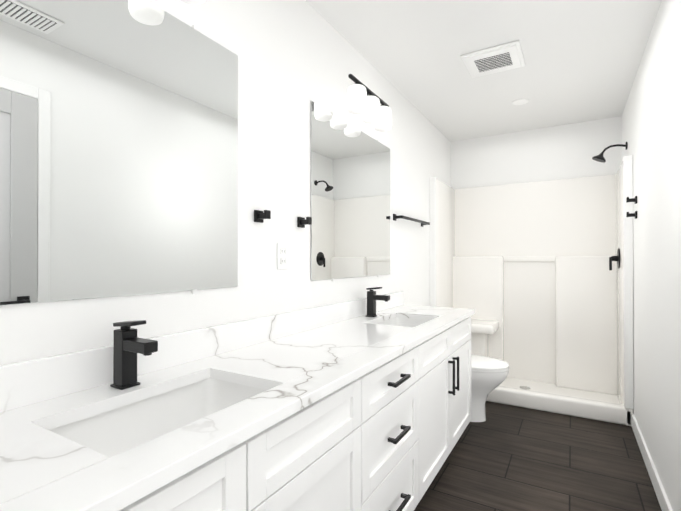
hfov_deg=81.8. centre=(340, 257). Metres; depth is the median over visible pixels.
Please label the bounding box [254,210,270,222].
hook
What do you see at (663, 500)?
baseboard
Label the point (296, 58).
wall
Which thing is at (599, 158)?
shower head
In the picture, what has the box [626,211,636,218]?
robe hook
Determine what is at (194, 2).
sconce
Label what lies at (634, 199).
robe hook
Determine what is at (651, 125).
wall
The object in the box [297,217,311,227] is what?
hook
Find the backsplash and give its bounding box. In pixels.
[0,291,403,410]
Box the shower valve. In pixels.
[609,248,619,269]
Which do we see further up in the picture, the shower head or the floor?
the shower head
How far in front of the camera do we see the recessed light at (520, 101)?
3.10 m
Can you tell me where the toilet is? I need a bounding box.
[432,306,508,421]
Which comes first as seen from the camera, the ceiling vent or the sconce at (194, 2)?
the sconce at (194, 2)
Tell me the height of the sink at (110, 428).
0.174 m
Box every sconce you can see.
[180,0,205,4]
[347,74,391,131]
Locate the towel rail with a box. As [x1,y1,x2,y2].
[393,214,429,226]
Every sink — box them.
[44,371,271,454]
[376,315,427,326]
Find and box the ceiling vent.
[461,40,524,77]
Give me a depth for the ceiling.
2.37 m
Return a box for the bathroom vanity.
[108,311,474,510]
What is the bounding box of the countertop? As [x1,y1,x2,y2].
[0,305,474,510]
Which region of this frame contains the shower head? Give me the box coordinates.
[592,142,627,162]
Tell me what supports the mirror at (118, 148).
attached to the wall at (296, 58)
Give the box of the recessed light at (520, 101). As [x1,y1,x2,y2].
[512,99,528,104]
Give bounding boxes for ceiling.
[306,0,661,141]
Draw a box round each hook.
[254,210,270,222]
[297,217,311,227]
[626,196,636,203]
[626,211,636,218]
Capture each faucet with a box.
[110,320,157,389]
[366,287,389,316]
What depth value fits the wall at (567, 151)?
3.74 m
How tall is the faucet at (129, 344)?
0.176 m
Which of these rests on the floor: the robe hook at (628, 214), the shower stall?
the shower stall
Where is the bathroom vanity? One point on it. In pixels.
(347, 406)
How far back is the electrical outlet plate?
1.73 m
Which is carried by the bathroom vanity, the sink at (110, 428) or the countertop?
the countertop
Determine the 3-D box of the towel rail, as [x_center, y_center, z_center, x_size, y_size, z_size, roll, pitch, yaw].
[0.568,-0.291,3.069,0.069,0.046,0.646,0,0,30]
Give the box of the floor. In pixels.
[414,401,661,510]
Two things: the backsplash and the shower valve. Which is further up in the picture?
the shower valve
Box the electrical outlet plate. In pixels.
[277,243,287,268]
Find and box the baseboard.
[632,414,672,510]
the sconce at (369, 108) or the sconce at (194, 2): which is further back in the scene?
the sconce at (369, 108)
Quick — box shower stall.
[430,155,633,425]
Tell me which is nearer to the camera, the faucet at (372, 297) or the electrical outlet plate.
the electrical outlet plate
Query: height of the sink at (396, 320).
0.174 m
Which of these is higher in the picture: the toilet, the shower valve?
the shower valve
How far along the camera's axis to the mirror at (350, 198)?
2.23 m
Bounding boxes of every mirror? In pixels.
[0,0,237,305]
[311,101,389,280]
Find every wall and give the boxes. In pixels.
[0,0,450,364]
[451,116,621,188]
[622,0,680,510]
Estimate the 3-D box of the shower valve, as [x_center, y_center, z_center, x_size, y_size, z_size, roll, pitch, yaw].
[2.185,0.012,3.137,0.066,0.175,0.160,0,0,30]

